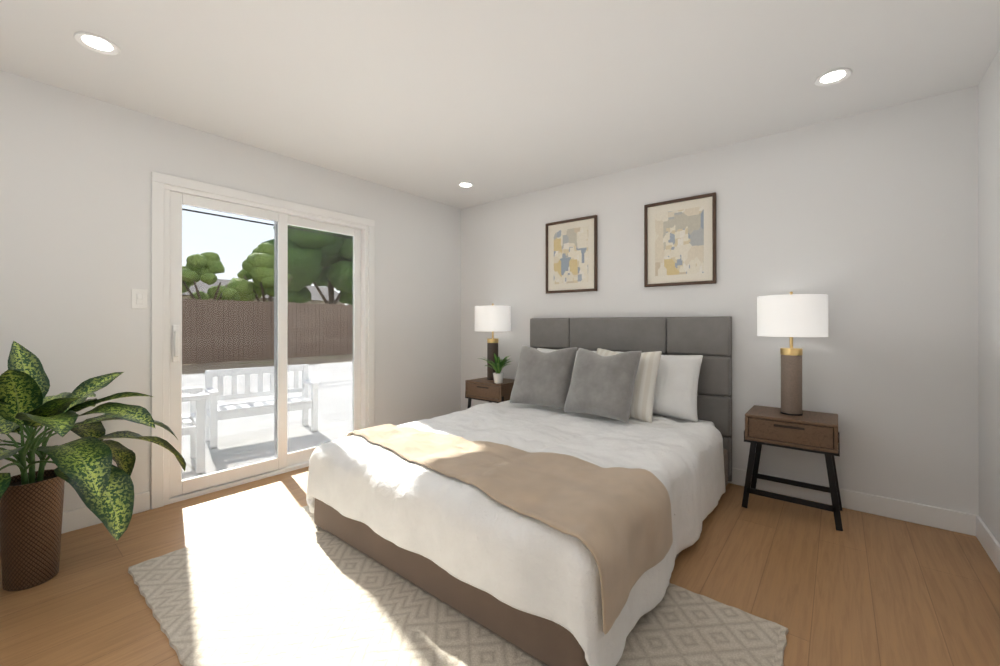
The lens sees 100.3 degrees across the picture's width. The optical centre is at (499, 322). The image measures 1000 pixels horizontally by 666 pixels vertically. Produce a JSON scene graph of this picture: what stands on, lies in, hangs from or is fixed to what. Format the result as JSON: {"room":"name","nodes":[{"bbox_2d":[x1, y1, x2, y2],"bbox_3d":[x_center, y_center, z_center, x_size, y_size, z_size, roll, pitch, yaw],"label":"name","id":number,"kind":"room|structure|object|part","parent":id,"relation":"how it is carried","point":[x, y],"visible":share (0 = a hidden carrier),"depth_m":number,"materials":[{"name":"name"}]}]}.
{"room":"bedroom","nodes":[
{"label":"bedroom","id":0,"kind":"room"},
{"bbox_2d":[0,70,460,511],"bbox_3d":[-1.996,-0.061,2.889,0.120,2.440,4.790,0,0,39],"label":"wall","id":1,"kind":"structure","parent":0,"point":[76,169],"depth_m":2.50,"materials":[{"name":"white paint"}]},
{"bbox_2d":[61,491,149,533],"bbox_3d":[-2.797,1.099,1.792,0.014,0.115,2.020,0,0,39],"label":"baseboard","id":2,"kind":"structure","parent":1,"relation":"attached to","point":[79,518],"depth_m":2.35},
{"bbox_2d":[132,289,146,308],"bbox_3d":[-2.192,-0.142,2.539,0.018,0.118,0.074,0,0,39],"label":"switch plate","id":3,"kind":"object","parent":1,"relation":"attached to","point":[139,298],"visible":1,"depth_m":2.54,"materials":[{"name":"plastic"}]},
{"bbox_2d":[151,171,374,508],"bbox_3d":[-1.706,0.113,3.243,0.146,2.093,1.598,0,0,39],"label":"door frame","id":4,"kind":"structure","parent":1,"relation":"attached to","point":[159,180],"depth_m":2.69,"materials":[{"name":"white wood"}]},
{"bbox_2d":[169,191,360,497],"bbox_3d":[-1.702,0.143,3.240,0.083,1.966,1.414,0,0,36],"label":"door","id":5,"kind":"structure","parent":1,"relation":"in","point":[280,459],"depth_m":3.12,"materials":[{"name":"white plastic"}]},
{"bbox_2d":[0,466,999,665],"bbox_3d":[-0.435,1.207,1.622,4.140,0.100,5.030,0,0,39],"label":"floor","id":6,"kind":"structure","parent":0,"point":[864,589],"depth_m":1.85,"materials":[{"name":"brown wood"}]},
{"bbox_2d":[0,341,185,590],"bbox_3d":[-2.096,0.621,1.860,0.962,1.073,1.100,0,0,39],"label":"plant","id":7,"kind":"object","parent":6,"relation":"on","point":[32,499],"visible":1,"depth_m":1.81,"materials":[{"name":"green plant"}]},
{"bbox_2d":[128,505,788,665],"bbox_3d":[-0.331,1.150,1.757,2.444,0.011,1.484,0,0,39],"label":"rug","id":8,"kind":"object","parent":6,"relation":"on","point":[298,587],"visible":0.46,"depth_m":1.62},
{"bbox_2d":[465,377,514,408],"bbox_3d":[-0.053,0.865,4.087,0.490,0.588,0.360,0,0,39],"label":"nightstand","id":9,"kind":"object","parent":6,"relation":"on","point":[485,389],"visible":0.65,"depth_m":3.94,"materials":[{"name":"brown wood"}]},
{"bbox_2d":[475,303,510,379],"bbox_3d":[-0.072,0.192,4.168,0.360,0.757,0.360,0,0,39],"label":"lamp","id":10,"kind":"object","parent":9,"relation":"on","point":[492,318],"visible":0.96,"depth_m":4.03,"materials":[{"name":"white fabric"}]},
{"bbox_3d":[-0.072,-0.034,4.168,0.360,0.248,0.360,0,0,39],"label":"lamp shade","id":11,"kind":"part","parent":10,"relation":"part of","materials":[{"name":"fabric"}]},
{"bbox_2d":[478,354,510,383],"bbox_3d":[-0.010,0.424,3.866,0.338,0.291,0.334,0,0,39],"label":"plant","id":12,"kind":"object","parent":9,"relation":"on","point":[498,365],"visible":1,"depth_m":3.85,"materials":[{"name":"green plant"}]},
{"bbox_2d":[306,316,731,665],"bbox_3d":[0.292,0.551,2.647,1.830,1.184,2.274,0,0,39],"label":"bed","id":13,"kind":"object","parent":6,"relation":"on","point":[558,507],"visible":1,"depth_m":1.95,"materials":[{"name":"grey fabric"}]},
{"bbox_2d":[346,424,672,633],"bbox_3d":[-0.185,0.778,2.057,1.835,0.300,0.687,0,0,39],"label":"throw","id":14,"kind":"object","parent":13,"relation":"on","point":[581,532],"depth_m":1.60,"materials":[{"name":"beige fabric"}]},
{"bbox_2d":[510,346,576,409],"bbox_3d":[0.340,0.423,3.294,0.530,0.530,0.201,0,-24,33],"label":"pillow","id":15,"kind":"object","parent":13,"relation":"on","point":[542,378],"depth_m":3.20,"materials":[{"name":"fabric"}]},
{"bbox_2d":[537,348,596,378],"bbox_3d":[0.552,0.458,3.571,0.700,0.500,0.181,0,-18,39],"label":"pillow","id":16,"kind":"object","parent":13,"relation":"on","point":[540,349],"depth_m":3.69,"materials":[{"name":"white fabric"}]},
{"bbox_2d":[564,348,641,422],"bbox_3d":[0.712,0.422,2.927,0.530,0.530,0.203,0,-24,43],"label":"pillow","id":17,"kind":"object","parent":13,"relation":"on","point":[604,385],"depth_m":2.83,"materials":[{"name":"fabric"}]},
{"bbox_2d":[597,348,661,422],"bbox_3d":[0.893,0.443,3.039,0.540,0.540,0.180,0,-20,43],"label":"pillow","id":18,"kind":"object","parent":13,"relation":"on","point":[641,411],"depth_m":2.87,"materials":[{"name":"beige fabric"}]},
{"bbox_3d":[0.973,0.550,3.503,1.720,1.180,0.085,0,0,39],"label":"headboard","id":19,"kind":"part","parent":13,"relation":"part of","materials":[{"name":"grey fabric"}]},
{"bbox_2d":[615,351,702,421],"bbox_3d":[1.135,0.457,3.099,0.700,0.500,0.179,0,-18,39],"label":"pillow","id":20,"kind":"object","parent":13,"relation":"on","point":[676,387],"depth_m":2.93,"materials":[{"name":"white fabric"}]},
{"bbox_2d":[742,405,842,530],"bbox_3d":[1.804,0.862,2.582,0.490,0.588,0.360,0,0,39],"label":"nightstand","id":21,"kind":"object","parent":6,"relation":"on","point":[812,431],"visible":1,"depth_m":2.48,"materials":[{"name":"brown wood"}]},
{"bbox_2d":[757,292,827,415],"bbox_3d":[1.804,0.189,2.583,0.360,0.757,0.360,0,0,39],"label":"lamp","id":22,"kind":"object","parent":21,"relation":"on","point":[791,315],"visible":1,"depth_m":2.50,"materials":[{"name":"linen"},{"name":"brass"},{"name":"walnut wood"}]},
{"bbox_3d":[1.804,-0.037,2.584,0.360,0.248,0.360,0,0,39],"label":"lamp shade","id":23,"kind":"part","parent":22,"relation":"part of","materials":[{"name":"fabric"}]},
{"bbox_2d":[0,0,999,208],"bbox_3d":[-0.435,-1.333,1.627,4.140,0.100,5.030,0,0,39],"label":"ceiling","id":24,"kind":"structure","parent":0,"point":[440,100],"depth_m":2.13,"materials":[{"name":"white paint"}]},
{"bbox_2d":[73,32,119,54],"bbox_3d":[-1.848,-1.277,1.916,0.156,0.009,0.156,0,0,39],"label":"recessed light","id":25,"kind":"object","parent":24,"relation":"in","point":[96,43],"visible":1,"depth_m":1.91,"materials":[{"name":"white plastic"}]},
{"bbox_2d":[457,182,473,187],"bbox_3d":[-0.319,-1.274,3.882,0.156,0.009,0.156,0,0,39],"label":"recessed light","id":26,"kind":"object","parent":24,"relation":"in","point":[465,185],"visible":1,"depth_m":3.88,"materials":[{"name":"white plastic"}]},
{"bbox_2d":[814,68,851,85],"bbox_3d":[1.737,-1.277,2.177,0.156,0.009,0.156,0,0,39],"label":"recessed light","id":27,"kind":"object","parent":24,"relation":"in","point":[832,77],"visible":1,"depth_m":2.17,"materials":[{"name":"white plastic"}]},
{"bbox_2d":[461,85,978,514],"bbox_3d":[1.111,-0.060,3.531,4.140,2.440,0.120,0,0,39],"label":"wall","id":28,"kind":"structure","parent":0,"point":[866,223],"depth_m":2.64,"materials":[{"name":"white paint"}]},
{"bbox_2d":[545,215,597,293],"bbox_3d":[0.644,-0.604,3.814,0.525,0.665,0.028,0,0,39],"label":"picture","id":29,"kind":"object","parent":28,"relation":"attached to","point":[571,255],"visible":1,"depth_m":3.80},
{"bbox_2d":[554,226,587,283],"bbox_3d":[0.645,-0.604,3.815,0.357,0.497,0.001,0,0,39],"label":"art","id":30,"kind":"object","parent":29,"relation":"attached to","point":[570,242],"depth_m":3.81},
{"bbox_2d":[644,192,716,286],"bbox_3d":[1.378,-0.615,3.219,0.525,0.665,0.028,0,0,39],"label":"picture","id":31,"kind":"object","parent":28,"relation":"attached to","point":[680,241],"visible":1,"depth_m":3.21},
{"bbox_2d":[655,206,703,275],"bbox_3d":[1.379,-0.615,3.220,0.357,0.497,0.001,0,0,39],"label":"art","id":32,"kind":"object","parent":31,"relation":"attached to","point":[679,231],"depth_m":3.21},
{"bbox_2d":[728,468,972,535],"bbox_3d":[1.056,1.103,3.485,3.870,0.115,0.018,0,0,39],"label":"baseboard","id":33,"kind":"structure","parent":28,"relation":"attached to","point":[907,511],"depth_m":2.49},
{"bbox_2d":[978,49,999,543],"bbox_3d":[1.127,-0.066,0.359,0.120,2.440,4.790,0,0,39],"label":"wall","id":34,"kind":"structure","parent":0,"point":[989,269],"depth_m":2.09,"materials":[{"name":"white paint"}]},
{"bbox_2d":[973,514,999,572],"bbox_3d":[1.075,1.097,0.399,0.014,0.115,4.790,0,0,39],"label":"baseboard","id":35,"kind":"structure","parent":34,"relation":"attached to","point":[981,531],"depth_m":2.08,"materials":[{"name":"white paint"}]},
{"label":"outside","id":36,"kind":"structure","parent":0,"visible":0},
{"bbox_2d":[182,354,352,374],"bbox_3d":[-19.699,1.429,28.693,59.879,0.280,100.000,0,0,39],"label":"ground","id":37,"kind":"structure","parent":36,"point":[267,363],"depth_m":12.66,"materials":[{"name":"grey concrete"}]},
{"bbox_2d":[182,279,344,304],"bbox_3d":[-19.464,-0.987,33.656,7.800,4.510,12.000,0,0,39],"label":"house","id":38,"kind":"structure","parent":37,"relation":"on","point":[187,294],"depth_m":31.37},
{"bbox_2d":[182,299,352,364],"bbox_3d":[-18.809,0.309,32.466,40.514,1.935,55.070,0,0,39],"label":"fence","id":39,"kind":"object","parent":37,"relation":"on","point":[246,314],"depth_m":13.59,"materials":[{"name":"brown wood"}]},
{"bbox_2d":[182,208,352,238],"bbox_3d":[-2.651,-1.880,18.823,0.445,6.260,50.120,0,0,39],"label":"power line","id":40,"kind":"object","parent":37,"relation":"on","point":[261,222],"depth_m":12.61,"materials":[{"name":"black metal"}]},
{"bbox_2d":[182,225,352,309],"bbox_3d":[-15.602,-4.211,26.913,26.382,11.088,46.973,0,0,39],"label":"trees","id":41,"kind":"object","parent":37,"relation":"on","point":[315,254],"depth_m":20.17,"materials":[{"name":"green plant"}]},
{"bbox_2d":[182,361,352,479],"bbox_3d":[-0.361,1.296,11.736,8.478,0.120,42.000,0,0,39],"label":"patio slab","id":42,"kind":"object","parent":37,"relation":"on","point":[339,403],"depth_m":5.03,"materials":[{"name":"concrete"}]},
{"bbox_2d":[182,387,209,472],"bbox_3d":[-2.744,0.801,3.454,0.505,0.836,0.570,0,0,-41],"label":"outdoor chair","id":43,"kind":"object","parent":42,"relation":"on","point":[199,445],"depth_m":3.38,"materials":[{"name":"white wood"}]},
{"bbox_2d":[205,364,319,448],"bbox_3d":[-2.535,0.860,4.486,1.020,0.722,0.440,0,0,-41],"label":"bench","id":44,"kind":"object","parent":42,"relation":"on","point":[256,395],"depth_m":4.46,"materials":[{"name":"white wood"}]}
]}

